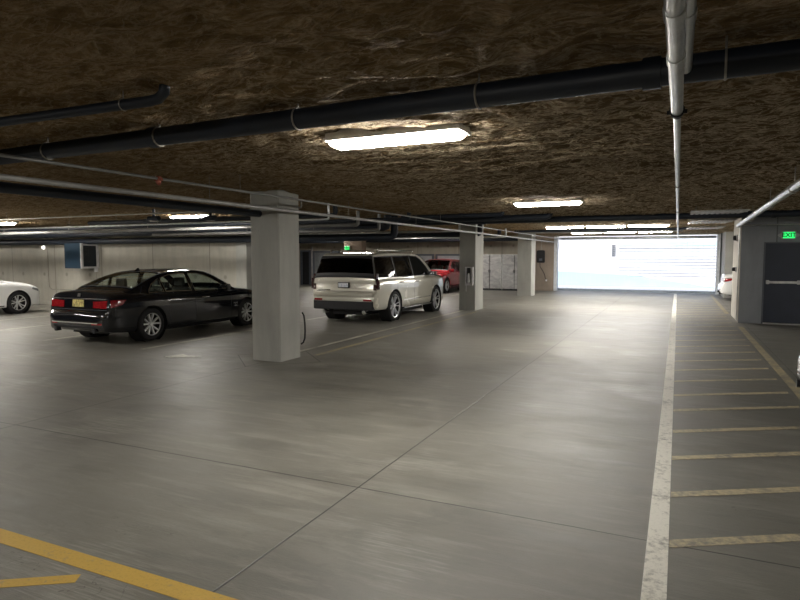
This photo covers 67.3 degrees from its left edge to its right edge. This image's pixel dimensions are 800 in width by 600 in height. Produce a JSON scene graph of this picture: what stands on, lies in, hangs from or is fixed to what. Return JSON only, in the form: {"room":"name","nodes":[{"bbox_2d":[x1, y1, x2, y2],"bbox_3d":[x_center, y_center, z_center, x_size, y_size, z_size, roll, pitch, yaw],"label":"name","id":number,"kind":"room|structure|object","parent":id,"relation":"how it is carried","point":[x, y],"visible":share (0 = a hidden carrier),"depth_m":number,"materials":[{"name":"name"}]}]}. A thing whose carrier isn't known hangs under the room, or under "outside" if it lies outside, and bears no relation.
{"room":"parking garage","nodes":[
{"label":"parking garage","id":0,"kind":"room"},
{"bbox_2d":[0,226,236,300],"bbox_3d":[-14.165,-1.389,22.905,21.050,2.980,0.300,2,5,25],"label":"wall","id":1,"kind":"structure","parent":0,"point":[28,264],"depth_m":20.73,"materials":[{"name":"concrete"}]},
{"bbox_2d":[40,301,50,303],"bbox_3d":[-14.240,0.059,22.846,21.050,0.100,0.060,2,5,25],"label":"trim","id":2,"kind":"structure","parent":1,"relation":"attached to","point":[41,302],"depth_m":22.32,"materials":[{"name":"concrete"}]},
{"bbox_2d":[47,247,67,289],"bbox_3d":[-12.130,-1.137,21.794,1.913,1.563,0.026,2,5,25],"label":"conduit","id":3,"kind":"object","parent":1,"relation":"attached to","point":[47,247],"visible":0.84,"depth_m":22.15,"materials":[{"name":"metal"}]},
{"bbox_2d":[64,243,98,268],"bbox_3d":[-11.073,-1.534,20.913,0.840,0.864,0.700,2,5,25],"label":"ventilation unit","id":4,"kind":"object","parent":1,"relation":"attached to","point":[77,255],"depth_m":20.65,"materials":[{"name":"blue metal"}]},
{"bbox_2d":[0,285,799,599],"bbox_3d":[-6.053,0.711,16.571,41.200,0.300,38.850,2,5,25],"label":"floor","id":5,"kind":"structure","parent":0,"point":[506,449],"depth_m":5.36,"materials":[{"name":"concrete"}]},
{"bbox_2d":[0,280,39,313],"bbox_3d":[-13.268,-0.219,17.387,2.160,1.531,5.068,2,5,25],"label":"sedan","id":6,"kind":"object","parent":5,"relation":"on","point":[15,297],"visible":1,"depth_m":18.52,"materials":[{"name":"white paint"}]},
{"bbox_2d":[0,574,80,587],"bbox_3d":[-2.096,1.521,3.229,0.687,0.002,0.086,-1,4,-8],"label":"stall line","id":7,"kind":"object","parent":5,"relation":"on","point":[18,582],"visible":1,"depth_m":3.24,"materials":[{"name":"yellow paint"}]},
{"bbox_2d":[42,335,82,340],"bbox_3d":[-6.413,0.685,14.831,0.100,0.002,5.000,2,5,25],"label":"stall line","id":8,"kind":"object","parent":5,"relation":"on","point":[79,335],"visible":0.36,"depth_m":12.88,"materials":[{"name":"paint"}]},
{"bbox_2d":[0,528,237,599],"bbox_3d":[-9.580,1.247,7.032,20.800,0.002,0.125,2,5,25],"label":"stall line","id":9,"kind":"object","parent":5,"relation":"on","point":[152,582],"visible":1,"depth_m":3.37,"materials":[{"name":"yellow paint"}]},
{"bbox_2d":[50,268,251,341],"bbox_3d":[-5.414,-0.002,14.200,2.160,1.545,5.068,2,5,25],"label":"sedan","id":10,"kind":"object","parent":5,"relation":"on","point":[144,311],"visible":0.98,"depth_m":12.75,"materials":[{"name":"black paint"}]},
{"bbox_2d":[52,299,64,306],"bbox_3d":[-6.975,0.053,12.273,0.380,0.150,0.036,2,5,25],"label":"tail light","id":11,"kind":"object","parent":10,"relation":"attached to","point":[55,302],"depth_m":12.26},
{"bbox_2d":[54,324,95,328],"bbox_3d":[-6.466,0.530,11.952,1.200,0.045,0.030,2,5,25],"label":"diffuser","id":12,"kind":"object","parent":10,"relation":"attached to","point":[56,326],"depth_m":11.94,"materials":[{"name":"plastic"}]},
{"bbox_2d":[93,301,106,308],"bbox_3d":[-5.867,0.090,11.762,0.380,0.150,0.034,2,5,25],"label":"tail light","id":13,"kind":"object","parent":10,"relation":"attached to","point":[96,304],"depth_m":11.75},
{"bbox_2d":[110,300,125,307],"bbox_3d":[-5.533,0.076,11.816,0.046,0.150,0.345,3,5,36],"label":"tail light","id":14,"kind":"object","parent":10,"relation":"attached to","point":[113,303],"depth_m":11.79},
{"bbox_2d":[221,283,230,289],"bbox_3d":[-4.237,-0.324,14.501,0.293,0.156,0.156,2,5,25],"label":"mirror","id":15,"kind":"object","parent":10,"relation":"attached to","point":[224,286],"depth_m":14.42,"materials":[{"name":"black paint"}]},
{"bbox_2d":[163,354,199,357],"bbox_3d":[-3.818,0.992,10.561,0.600,0.002,0.400,2,5,25],"label":"paint smudge","id":16,"kind":"object","parent":5,"relation":"on","point":[178,355],"visible":1,"depth_m":10.55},
{"bbox_2d":[143,330,252,348],"bbox_3d":[-3.852,0.770,13.652,0.100,0.002,5.000,2,5,25],"label":"stall line","id":17,"kind":"object","parent":5,"relation":"on","point":[248,330],"visible":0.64,"depth_m":12.57,"materials":[{"name":"paint"}]},
{"bbox_2d":[236,225,251,289],"bbox_3d":[-4.757,-1.075,18.542,0.400,2.980,0.440,2,5,25],"label":"pier","id":18,"kind":"object","parent":5,"relation":"on","point":[243,250],"visible":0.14,"depth_m":18.34,"materials":[{"name":"concrete"}]},
{"bbox_2d":[250,190,299,361],"bbox_3d":[-2.126,-0.450,10.281,0.580,2.920,0.600,2,5,25],"label":"pillar","id":19,"kind":"structure","parent":5,"relation":"on","point":[274,234],"depth_m":10.04,"materials":[{"name":"concrete"}]},
{"bbox_2d":[0,181,261,216],"bbox_3d":[-4.538,-1.085,5.185,0.116,0.113,10.530,2,5,25],"label":"pipe","id":20,"kind":"object","parent":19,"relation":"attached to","point":[5,187],"visible":1,"depth_m":7.36,"materials":[{"name":"metal"}]},
{"bbox_2d":[301,312,305,344],"bbox_3d":[-1.696,0.497,10.530,0.099,0.577,0.043,0,4,2],"label":"hanging cable","id":21,"kind":"object","parent":19,"relation":"hanging from","point":[302,312],"visible":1,"depth_m":10.51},
{"bbox_2d":[311,246,312,280],"bbox_3d":[-5.413,-2.115,37.023,0.095,2.400,0.100,2,5,25],"label":"downpipe","id":22,"kind":"object","parent":5,"relation":"on","point":[311,246],"visible":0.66,"depth_m":36.98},
{"bbox_2d":[344,241,365,252],"bbox_3d":[-2.433,-2.088,32.610,1.100,2.980,0.500,2,5,25],"label":"pier","id":23,"kind":"object","parent":5,"relation":"on","point":[354,245],"depth_m":32.29,"materials":[{"name":"concrete"}]},
{"bbox_2d":[311,249,442,320],"bbox_3d":[-0.408,-0.511,18.172,2.412,2.001,5.314,2,5,25],"label":"suv","id":24,"kind":"object","parent":5,"relation":"on","point":[388,284],"visible":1,"depth_m":16.11,"materials":[{"name":"beige paint"}]},
{"bbox_2d":[376,279,379,289],"bbox_3d":[-0.612,-0.409,15.560,0.250,0.280,0.151,3,5,40],"label":"tail light","id":25,"kind":"object","parent":24,"relation":"attached to","point":[377,280],"depth_m":15.48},
{"bbox_2d":[300,310,463,351],"bbox_3d":[0.085,0.647,15.355,0.090,0.002,9.400,2,5,25],"label":"stall line","id":26,"kind":"object","parent":5,"relation":"on","point":[461,310],"visible":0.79,"depth_m":13.72,"materials":[{"name":"paint"}]},
{"bbox_2d":[315,311,478,354],"bbox_3d":[0.504,0.673,14.998,0.100,0.002,9.500,2,5,25],"label":"stall line","id":27,"kind":"object","parent":5,"relation":"on","point":[475,311],"visible":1,"depth_m":13.20,"materials":[{"name":"yellow paint"}]},
{"bbox_2d":[425,259,458,292],"bbox_3d":[2.013,-1.241,30.487,2.080,1.686,4.550,2,5,25],"label":"suv","id":28,"kind":"object","parent":5,"relation":"on","point":[448,269],"visible":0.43,"depth_m":30.05,"materials":[{"name":"red paint"}]},
{"bbox_2d":[459,224,483,310],"bbox_3d":[2.375,-1.148,19.974,0.550,2.920,0.880,2,5,25],"label":"pillar","id":29,"kind":"structure","parent":5,"relation":"on","point":[471,244],"depth_m":19.62,"materials":[{"name":"concrete"}]},
{"bbox_2d":[465,267,473,287],"bbox_3d":[2.252,-0.675,19.514,0.260,0.803,0.120,2,5,25],"label":"fire extinguisher cabinet","id":30,"kind":"object","parent":29,"relation":"attached to","point":[469,271],"visible":1,"depth_m":19.48,"materials":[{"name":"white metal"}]},
{"bbox_2d":[483,255,501,289],"bbox_3d":[4.881,-1.470,31.821,1.280,1.860,1.040,2,5,25],"label":"locker","id":31,"kind":"object","parent":5,"relation":"on","point":[492,264],"visible":0.77,"depth_m":31.31,"materials":[{"name":"metal"}]},
{"bbox_2d":[502,255,517,290],"bbox_3d":[6.062,-1.431,31.278,1.280,1.860,1.040,2,5,25],"label":"locker","id":32,"kind":"object","parent":5,"relation":"on","point":[509,262],"visible":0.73,"depth_m":30.93,"materials":[{"name":"metal"}]},
{"bbox_2d":[517,233,535,295],"bbox_3d":[5.696,-1.658,27.058,0.630,2.920,0.800,2,5,25],"label":"pillar","id":33,"kind":"structure","parent":5,"relation":"on","point":[526,248],"depth_m":26.72,"materials":[{"name":"concrete"}]},
{"bbox_2d":[640,294,676,599],"bbox_3d":[6.272,0.757,13.826,0.124,0.002,32.200,2,5,25],"label":"aisle line","id":34,"kind":"object","parent":5,"relation":"on","point":[654,582],"visible":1,"depth_m":4.32,"materials":[{"name":"white paint"}]},
{"bbox_2d":[688,307,718,307],"bbox_3d":[10.271,0.261,20.724,1.604,0.002,0.095,0,4,-6],"label":"hatch stripe","id":35,"kind":"object","parent":5,"relation":"on","point":[688,307],"visible":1,"depth_m":20.74,"materials":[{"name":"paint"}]},
{"bbox_2d":[676,334,740,335],"bbox_3d":[6.889,0.787,13.417,1.605,0.002,0.095,0,4,-6],"label":"hatch stripe","id":36,"kind":"object","parent":5,"relation":"on","point":[739,334],"visible":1,"depth_m":13.37,"materials":[{"name":"paint"}]},
{"bbox_2d":[676,339,744,340],"bbox_3d":[6.514,0.845,12.605,1.605,0.002,0.095,0,4,-6],"label":"hatch stripe","id":37,"kind":"object","parent":5,"relation":"on","point":[741,339],"visible":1,"depth_m":12.57,"materials":[{"name":"paint"}]},
{"bbox_2d":[675,345,749,346],"bbox_3d":[6.138,0.904,11.793,1.605,0.002,0.095,0,4,-6],"label":"hatch stripe","id":38,"kind":"object","parent":5,"relation":"on","point":[722,345],"visible":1,"depth_m":11.73,"materials":[{"name":"paint"}]},
{"bbox_2d":[675,352,753,353],"bbox_3d":[5.763,0.962,10.981,1.605,0.002,0.095,0,4,-6],"label":"hatch stripe","id":39,"kind":"object","parent":5,"relation":"on","point":[697,352],"visible":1,"depth_m":10.99,"materials":[{"name":"paint"}]},
{"bbox_2d":[675,359,760,361],"bbox_3d":[5.387,1.021,10.169,1.605,0.002,0.095,0,4,-6],"label":"hatch stripe","id":40,"kind":"object","parent":5,"relation":"on","point":[734,359],"visible":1,"depth_m":10.15,"materials":[{"name":"paint"}]},
{"bbox_2d":[710,295,728,313],"bbox_3d":[12.120,0.101,22.943,0.120,0.002,9.900,2,5,25],"label":"parking line","id":41,"kind":"object","parent":5,"relation":"on","point":[712,296],"visible":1,"depth_m":21.59,"materials":[{"name":"yellow paint"}]},
{"bbox_2d":[675,368,767,370],"bbox_3d":[5.011,1.079,9.357,1.605,0.002,0.095,0,4,-6],"label":"hatch stripe","id":42,"kind":"object","parent":5,"relation":"on","point":[731,368],"visible":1,"depth_m":9.34,"materials":[{"name":"paint"}]},
{"bbox_2d":[705,330,737,330],"bbox_3d":[7.265,0.728,14.229,1.605,0.002,0.095,0,4,-6],"label":"hatch stripe","id":43,"kind":"object","parent":5,"relation":"on","point":[705,330],"visible":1,"depth_m":14.27,"materials":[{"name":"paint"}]},
{"bbox_2d":[717,273,731,294],"bbox_3d":[15.387,-0.670,23.640,5.068,1.531,2.160,2,5,25],"label":"sedan","id":44,"kind":"object","parent":5,"relation":"on","point":[725,285],"visible":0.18,"depth_m":23.85,"materials":[{"name":"white paint"}]},
{"bbox_2d":[674,378,776,381],"bbox_3d":[4.632,1.138,8.538,1.605,0.002,0.095,0,4,-6],"label":"hatch stripe","id":45,"kind":"object","parent":5,"relation":"on","point":[766,378],"visible":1,"depth_m":8.51,"materials":[{"name":"paint"}]},
{"bbox_2d":[674,392,787,395],"bbox_3d":[4.237,1.200,7.683,1.605,0.002,0.095,0,4,-6],"label":"hatch stripe","id":46,"kind":"object","parent":5,"relation":"on","point":[748,392],"visible":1,"depth_m":7.70,"materials":[{"name":"paint"}]},
{"bbox_2d":[669,533,799,547],"bbox_3d":[2.416,1.483,3.749,1.606,0.002,0.095,0,4,-6],"label":"hatch stripe","id":47,"kind":"object","parent":5,"relation":"on","point":[673,543],"visible":1,"depth_m":3.71,"materials":[{"name":"paint"}]},
{"bbox_2d":[671,487,799,496],"bbox_3d":[2.767,1.429,4.507,1.606,0.002,0.095,0,4,-6],"label":"hatch stripe","id":48,"kind":"object","parent":5,"relation":"on","point":[778,489],"visible":1,"depth_m":4.49,"materials":[{"name":"paint"}]},
{"bbox_2d":[672,452,799,459],"bbox_3d":[3.140,1.371,5.314,1.606,0.002,0.095,0,4,-6],"label":"hatch stripe","id":49,"kind":"object","parent":5,"relation":"on","point":[771,453],"visible":1,"depth_m":5.30,"materials":[{"name":"paint"}]},
{"bbox_2d":[673,426,799,432],"bbox_3d":[3.508,1.313,6.109,1.606,0.002,0.095,0,4,-6],"label":"hatch stripe","id":50,"kind":"object","parent":5,"relation":"on","point":[785,427],"visible":1,"depth_m":6.10,"materials":[{"name":"paint"}]},
{"bbox_2d":[673,406,799,410],"bbox_3d":[3.893,1.253,6.941,1.606,0.002,0.095,0,4,-6],"label":"hatch stripe","id":51,"kind":"object","parent":5,"relation":"on","point":[770,407],"visible":1,"depth_m":6.94,"materials":[{"name":"paint"}]},
{"bbox_2d":[738,326,799,398],"bbox_3d":[5.776,1.097,9.111,0.120,0.002,13.200,2,5,25],"label":"parking line","id":52,"kind":"object","parent":5,"relation":"on","point":[792,385],"visible":1,"depth_m":9.68,"materials":[{"name":"yellow paint"}]},
{"bbox_2d":[796,355,799,386],"bbox_3d":[6.625,0.650,5.319,5.068,1.531,2.160,2,5,25],"label":"sedan","id":53,"kind":"object","parent":5,"relation":"on","point":[798,364],"visible":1,"depth_m":6.87,"materials":[{"name":"white paint"}]},
{"bbox_2d":[0,0,799,235],"bbox_3d":[-6.053,-2.275,16.356,41.200,0.102,38.850,2,5,25],"label":"ceiling","id":54,"kind":"structure","parent":0,"point":[613,152],"depth_m":4.23,"materials":[{"name":"stone"}]},
{"bbox_2d":[0,221,18,224],"bbox_3d":[-12.448,-2.445,18.722,1.294,0.222,0.308,2,5,25],"label":"ceiling light","id":55,"kind":"object","parent":54,"relation":"attached to","point":[1,222],"visible":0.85,"depth_m":18.45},
{"bbox_2d":[0,84,169,126],"bbox_3d":[-6.505,-1.490,6.014,11.072,0.203,0.084,2,5,24],"label":"pipe","id":56,"kind":"object","parent":54,"relation":"hanging from","point":[122,104],"visible":0.9,"depth_m":4.03,"materials":[{"name":"metal"}]},
{"bbox_2d":[0,201,301,219],"bbox_3d":[-13.459,-2.204,16.502,25.633,0.236,0.032,2,5,25],"label":"pipe","id":57,"kind":"object","parent":54,"relation":"hanging from","point":[300,201],"visible":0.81,"depth_m":13.22,"materials":[{"name":"metal"}]},
{"bbox_2d":[147,209,160,221],"bbox_3d":[-5.624,-1.961,13.723,0.320,0.340,0.176,2,5,25],"label":"valve","id":58,"kind":"object","parent":54,"relation":"attached to","point":[153,218],"visible":0.9,"depth_m":13.69,"materials":[{"name":"metal"}]},
{"bbox_2d":[0,205,329,229],"bbox_3d":[-13.056,-2.181,17.366,25.646,0.405,0.051,2,5,25],"label":"pipe","id":59,"kind":"object","parent":54,"relation":"hanging from","point":[328,212],"visible":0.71,"depth_m":13.95,"materials":[{"name":"metal"}]},
{"bbox_2d":[0,211,359,234],"bbox_3d":[-12.384,-2.313,19.365,25.187,0.428,0.097,2,5,25],"label":"pipe","id":60,"kind":"object","parent":54,"relation":"hanging from","point":[357,223],"visible":0.85,"depth_m":16.50,"materials":[{"name":"metal"}]},
{"bbox_2d":[168,213,214,217],"bbox_3d":[-5.365,-2.211,15.463,1.294,0.222,0.308,2,5,25],"label":"ceiling light","id":61,"kind":"object","parent":54,"relation":"attached to","point":[197,215],"visible":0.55,"depth_m":15.32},
{"bbox_2d":[0,215,390,238],"bbox_3d":[-11.722,-2.344,20.657,25.308,0.433,0.232,2,5,25],"label":"pipe","id":62,"kind":"object","parent":54,"relation":"hanging from","point":[384,226],"visible":0.57,"depth_m":18.97,"materials":[{"name":"metal"}]},
{"bbox_2d":[0,216,397,244],"bbox_3d":[-11.554,-2.293,21.025,25.308,0.708,0.200,2,5,25],"label":"pipe","id":63,"kind":"object","parent":54,"relation":"hanging from","point":[393,233],"visible":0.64,"depth_m":18.45,"materials":[{"name":"metal"}]},
{"bbox_2d":[0,212,410,231],"bbox_3d":[-7.051,-2.283,17.893,16.104,0.277,0.116,2,5,25],"label":"pipe","id":64,"kind":"object","parent":54,"relation":"hanging from","point":[392,219],"visible":0.57,"depth_m":17.29,"materials":[{"name":"metal"}]},
{"bbox_2d":[203,213,216,220],"bbox_3d":[-4.276,-1.948,13.542,0.320,0.340,0.175,2,5,25],"label":"valve","id":65,"kind":"object","parent":54,"relation":"attached to","point":[210,217],"visible":0.85,"depth_m":13.50,"materials":[{"name":"metal"}]},
{"bbox_2d":[87,206,337,224],"bbox_3d":[-4.718,-1.992,14.130,7.504,0.316,0.116,2,5,25],"label":"pipe","id":66,"kind":"object","parent":54,"relation":"hanging from","point":[335,208],"visible":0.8,"depth_m":14.27,"materials":[{"name":"metal"}]},
{"bbox_2d":[152,214,380,235],"bbox_3d":[-4.025,-2.085,16.729,7.783,0.505,0.093,2,5,25],"label":"pipe","id":67,"kind":"object","parent":54,"relation":"hanging from","point":[378,215],"visible":0.66,"depth_m":16.10,"materials":[{"name":"metal"}]},
{"bbox_2d":[0,174,553,242],"bbox_3d":[0.034,-1.922,13.814,0.065,0.412,37.300,2,5,25],"label":"pipe","id":68,"kind":"object","parent":54,"relation":"hanging from","point":[2,176],"visible":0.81,"depth_m":7.92,"materials":[{"name":"metal"}]},
{"bbox_2d":[0,153,561,239],"bbox_3d":[0.412,-1.951,13.581,0.100,0.320,37.200,2,5,25],"label":"pipe","id":69,"kind":"object","parent":54,"relation":"hanging from","point":[158,179],"visible":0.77,"depth_m":7.17,"materials":[{"name":"metal"}]},
{"bbox_2d":[299,225,459,234],"bbox_3d":[-8.201,-2.563,22.601,22.062,0.394,0.070,2,5,25],"label":"pipe","id":70,"kind":"object","parent":54,"relation":"hanging from","point":[459,225],"visible":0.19,"depth_m":19.17,"materials":[{"name":"metal"}]},
{"bbox_2d":[323,123,471,149],"bbox_3d":[-0.038,-1.476,5.267,1.294,0.222,0.308,2,5,25],"label":"ceiling light","id":71,"kind":"object","parent":54,"relation":"attached to","point":[346,138],"visible":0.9,"depth_m":5.16,"materials":[{"name":"plastic"}]},
{"bbox_2d":[0,35,799,164],"bbox_3d":[-1.419,-1.347,4.597,21.519,0.252,0.167,2,5,27],"label":"pipe","id":72,"kind":"object","parent":54,"relation":"hanging from","point":[650,73],"visible":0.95,"depth_m":3.64,"materials":[{"name":"metal"}]},
{"bbox_2d":[299,237,517,242],"bbox_3d":[-3.296,-3.384,33.744,21.608,0.358,0.200,2,5,25],"label":"pipe","id":73,"kind":"object","parent":54,"relation":"hanging from","point":[506,238],"visible":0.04,"depth_m":31.49,"materials":[{"name":"metal"}]},
{"bbox_2d":[396,224,482,237],"bbox_3d":[-7.391,-2.625,24.209,22.187,0.502,0.209,2,5,25],"label":"pipe","id":74,"kind":"object","parent":54,"relation":"hanging from","point":[430,234],"visible":0.21,"depth_m":20.23,"materials":[{"name":"metal"}]},
{"bbox_2d":[386,228,506,238],"bbox_3d":[-5.976,-2.899,27.400,22.073,0.414,0.070,2,5,25],"label":"pipe","id":75,"kind":"object","parent":54,"relation":"hanging from","point":[505,228],"visible":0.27,"depth_m":23.70,"materials":[{"name":"metal"}]},
{"bbox_2d":[401,211,508,218],"bbox_3d":[1.321,-2.119,14.915,2.806,0.176,0.116,2,5,25],"label":"pipe","id":76,"kind":"object","parent":54,"relation":"hanging from","point":[499,214],"visible":0.85,"depth_m":14.79,"materials":[{"name":"metal"}]},
{"bbox_2d":[360,213,552,223],"bbox_3d":[1.082,-2.182,16.126,5.956,0.225,0.174,2,5,25],"label":"pipe","id":77,"kind":"object","parent":54,"relation":"hanging from","point":[548,215],"visible":0.52,"depth_m":15.53,"materials":[{"name":"metal"}]},
{"bbox_2d":[483,230,500,235],"bbox_3d":[-5.745,-3.006,28.500,21.566,0.358,0.160,2,5,25],"label":"pipe","id":78,"kind":"object","parent":54,"relation":"hanging from","point":[498,231],"visible":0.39,"depth_m":24.00,"materials":[{"name":"metal"}]},
{"bbox_2d":[513,198,583,206],"bbox_3d":[2.858,-1.934,11.623,1.294,0.222,0.308,2,5,25],"label":"ceiling light","id":79,"kind":"object","parent":54,"relation":"attached to","point":[577,201],"visible":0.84,"depth_m":11.51,"materials":[{"name":"plastic"}]},
{"bbox_2d":[299,210,799,225],"bbox_3d":[3.281,-2.214,16.541,24.000,0.220,0.186,2,5,25],"label":"pipe","id":80,"kind":"object","parent":54,"relation":"hanging from","point":[771,213],"visible":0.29,"depth_m":15.23,"materials":[{"name":"metal"}]},
{"bbox_2d":[545,225,584,228],"bbox_3d":[5.763,-2.609,20.996,1.294,0.222,0.308,2,5,25],"label":"ceiling light","id":81,"kind":"object","parent":54,"relation":"attached to","point":[563,226],"visible":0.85,"depth_m":20.95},
{"bbox_2d":[523,230,682,233],"bbox_3d":[7.986,-2.790,24.151,6.150,0.164,0.090,2,5,25],"label":"pipe","id":82,"kind":"object","parent":54,"relation":"hanging from","point":[641,230],"visible":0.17,"depth_m":24.10,"materials":[{"name":"metal"}]},
{"bbox_2d":[585,224,625,227],"bbox_3d":[6.989,-2.569,20.432,1.294,0.222,0.308,2,5,25],"label":"ceiling light","id":83,"kind":"object","parent":54,"relation":"attached to","point":[605,225],"visible":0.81,"depth_m":20.29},
{"bbox_2d":[514,227,698,232],"bbox_3d":[7.922,-2.682,22.642,7.300,0.164,0.090,2,5,25],"label":"pipe","id":84,"kind":"object","parent":54,"relation":"hanging from","point":[672,228],"visible":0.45,"depth_m":22.68,"materials":[{"name":"metal"}]},
{"bbox_2d":[627,223,669,226],"bbox_3d":[8.214,-2.528,19.868,1.294,0.222,0.308,2,5,25],"label":"ceiling light","id":85,"kind":"object","parent":54,"relation":"attached to","point":[641,224],"visible":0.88,"depth_m":19.76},
{"bbox_2d":[662,0,686,238],"bbox_3d":[5.015,-1.754,10.859,0.122,0.322,37.900,2,5,25],"label":"pipe","id":86,"kind":"object","parent":54,"relation":"hanging from","point":[674,11],"visible":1,"depth_m":2.58,"materials":[{"name":"metal"}]},
{"bbox_2d":[684,0,697,73],"bbox_3d":[-0.727,-0.823,-1.655,0.065,0.063,10.300,2,5,25],"label":"pipe","id":87,"kind":"object","parent":54,"relation":"hanging from","point":[692,8],"visible":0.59,"depth_m":2.46,"materials":[{"name":"metal"}]},
{"bbox_2d":[686,223,725,229],"bbox_3d":[9.875,-2.428,19.438,1.100,0.230,1.500,2,5,25],"label":"cable tray","id":88,"kind":"object","parent":54,"relation":"hanging from","point":[689,226],"visible":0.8,"depth_m":19.01,"materials":[{"name":"metal"}]},
{"bbox_2d":[688,218,736,223],"bbox_3d":[8.241,-2.173,15.906,1.100,0.230,1.500,2,5,25],"label":"cable tray","id":89,"kind":"object","parent":54,"relation":"hanging from","point":[716,221],"visible":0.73,"depth_m":15.56,"materials":[{"name":"metal"}]},
{"bbox_2d":[690,205,749,214],"bbox_3d":[6.816,-1.962,12.826,1.100,0.210,0.700,2,5,25],"label":"cable tray","id":90,"kind":"object","parent":54,"relation":"hanging from","point":[737,211],"visible":0.89,"depth_m":12.68,"materials":[{"name":"metal"}]},
{"bbox_2d":[736,167,799,226],"bbox_3d":[4.686,-1.463,7.139,0.180,0.387,19.055,2,5,26],"label":"pipe","id":91,"kind":"object","parent":54,"relation":"hanging from","point":[793,188],"visible":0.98,"depth_m":8.55,"materials":[{"name":"metal"}]},
{"bbox_2d":[299,236,517,284],"bbox_3d":[-4.843,-2.408,37.042,26.100,2.980,0.350,2,5,25],"label":"wall","id":92,"kind":"structure","parent":0,"point":[489,247],"depth_m":33.95,"materials":[{"name":"concrete"}]},
{"bbox_2d":[300,250,311,284],"bbox_3d":[-5.827,-2.008,37.267,0.750,2.150,0.120,2,5,25],"label":"door","id":93,"kind":"structure","parent":92,"relation":"in","point":[305,255],"depth_m":37.26,"materials":[{"name":"metal"}]},
{"bbox_2d":[312,251,339,275],"bbox_3d":[-4.488,-1.938,36.652,1.900,2.100,0.120,2,5,25],"label":"door","id":94,"kind":"structure","parent":92,"relation":"in","point":[317,255],"depth_m":36.87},
{"bbox_2d":[408,254,434,263],"bbox_3d":[0.915,-1.659,34.173,2.200,1.900,0.120,2,5,25],"label":"door","id":95,"kind":"structure","parent":92,"relation":"in","point":[424,257],"depth_m":33.82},
{"bbox_2d":[435,254,459,259],"bbox_3d":[3.003,-1.590,33.212,2.200,1.900,0.120,2,5,25],"label":"door","id":96,"kind":"structure","parent":92,"relation":"in","point":[437,256],"depth_m":33.28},
{"bbox_2d":[535,236,554,290],"bbox_3d":[7.483,-1.993,31.287,1.120,2.980,0.500,2,5,25],"label":"wall","id":97,"kind":"structure","parent":0,"point":[547,266],"depth_m":31.01,"materials":[{"name":"concrete"}]},
{"bbox_2d":[537,241,546,280],"bbox_3d":[7.329,-1.996,30.988,0.530,2.050,0.170,2,5,25],"label":"charger","id":98,"kind":"object","parent":97,"relation":"attached to","point":[540,253],"visible":1,"depth_m":30.93,"materials":[{"name":"black plastic"}]},
{"bbox_2d":[553,234,720,294],"bbox_3d":[11.410,-1.762,29.475,7.540,2.780,0.420,2,5,25],"label":"trim","id":99,"kind":"structure","parent":97,"relation":"attached to","point":[556,241],"depth_m":30.71,"materials":[{"name":"metal"}]},
{"bbox_2d":[555,233,720,236],"bbox_3d":[11.446,-3.254,29.445,7.540,0.200,0.350,2,5,25],"label":"wall","id":100,"kind":"structure","parent":0,"point":[705,233],"depth_m":29.26,"materials":[{"name":"concrete"}]},
{"bbox_2d":[557,235,716,293],"bbox_3d":[11.474,-1.765,29.589,7.220,2.730,0.300,2,5,25],"label":"gate","id":101,"kind":"object","parent":100,"relation":"attached to","point":[709,237],"visible":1,"depth_m":29.37,"materials":[{"name":"metal"}]},
{"bbox_2d":[719,233,721,294],"bbox_3d":[17.793,-1.657,26.624,6.440,2.980,0.350,2,5,25],"label":"wall","id":102,"kind":"structure","parent":0,"point":[721,233],"depth_m":27.79,"materials":[{"name":"concrete"}]},
{"bbox_2d":[720,231,733,297],"bbox_3d":[14.597,-1.654,26.584,0.550,2.980,2.400,2,5,25],"label":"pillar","id":103,"kind":"object","parent":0,"point":[727,237],"visible":0.43,"depth_m":25.56,"materials":[{"name":"concrete"}]},
{"bbox_2d":[731,218,741,322],"bbox_3d":[9.598,-0.958,16.911,0.262,2.980,2.401,2,5,25],"label":"wall","id":104,"kind":"structure","parent":0,"point":[736,229],"depth_m":17.05,"materials":[{"name":"concrete"}]},
{"bbox_2d":[736,226,740,319],"bbox_3d":[9.019,-0.703,16.028,0.030,2.500,0.030,0,4,2],"label":"conduit","id":105,"kind":"object","parent":104,"relation":"attached to","point":[740,226],"visible":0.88,"depth_m":16.01,"materials":[{"name":"metal"}]},
{"bbox_2d":[738,217,799,323],"bbox_3d":[12.082,-0.790,14.588,6.700,2.980,0.250,2,5,25],"label":"wall","id":106,"kind":"structure","parent":0,"point":[753,238],"depth_m":15.74,"materials":[{"name":"concrete"}]},
{"bbox_2d":[761,242,799,324],"bbox_3d":[9.902,-0.432,15.525,0.940,2.130,0.165,2,5,25],"label":"door","id":107,"kind":"structure","parent":106,"relation":"in","point":[780,305],"depth_m":15.55,"materials":[{"name":"blue paint"}]},
{"bbox_2d":[778,231,799,238],"bbox_3d":[9.932,-1.657,15.347,0.488,0.194,0.064,2,5,25],"label":"exit sign","id":108,"kind":"object","parent":106,"relation":"attached to","point":[785,234],"visible":1,"depth_m":15.33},
{"label":"outside","id":109,"kind":"structure","parent":0,"visible":0},
{"bbox_2d":[558,283,714,293],"bbox_3d":[25.526,-2.074,55.314,120.000,0.290,58.150,2,5,25],"label":"ground","id":110,"kind":"structure","parent":109,"point":[700,284],"depth_m":33.36,"materials":[{"name":"concrete"}]},
{"bbox_2d":[558,236,617,273],"bbox_3d":[9.392,-6.877,55.806,26.000,9.200,6.150,2,5,25],"label":"building","id":111,"kind":"structure","parent":110,"relation":"on","point":[574,255],"depth_m":49.92,"materials":[{"name":"white"}]},
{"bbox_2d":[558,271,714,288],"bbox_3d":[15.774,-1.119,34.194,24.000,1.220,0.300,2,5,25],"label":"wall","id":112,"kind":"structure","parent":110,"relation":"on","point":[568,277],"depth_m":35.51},
{"bbox_2d":[612,235,716,282],"bbox_3d":[24.960,-4.211,41.067,19.250,6.000,6.150,2,5,25],"label":"building","id":113,"kind":"structure","parent":110,"relation":"on","point":[630,252],"depth_m":40.96,"materials":[{"name":"white"}]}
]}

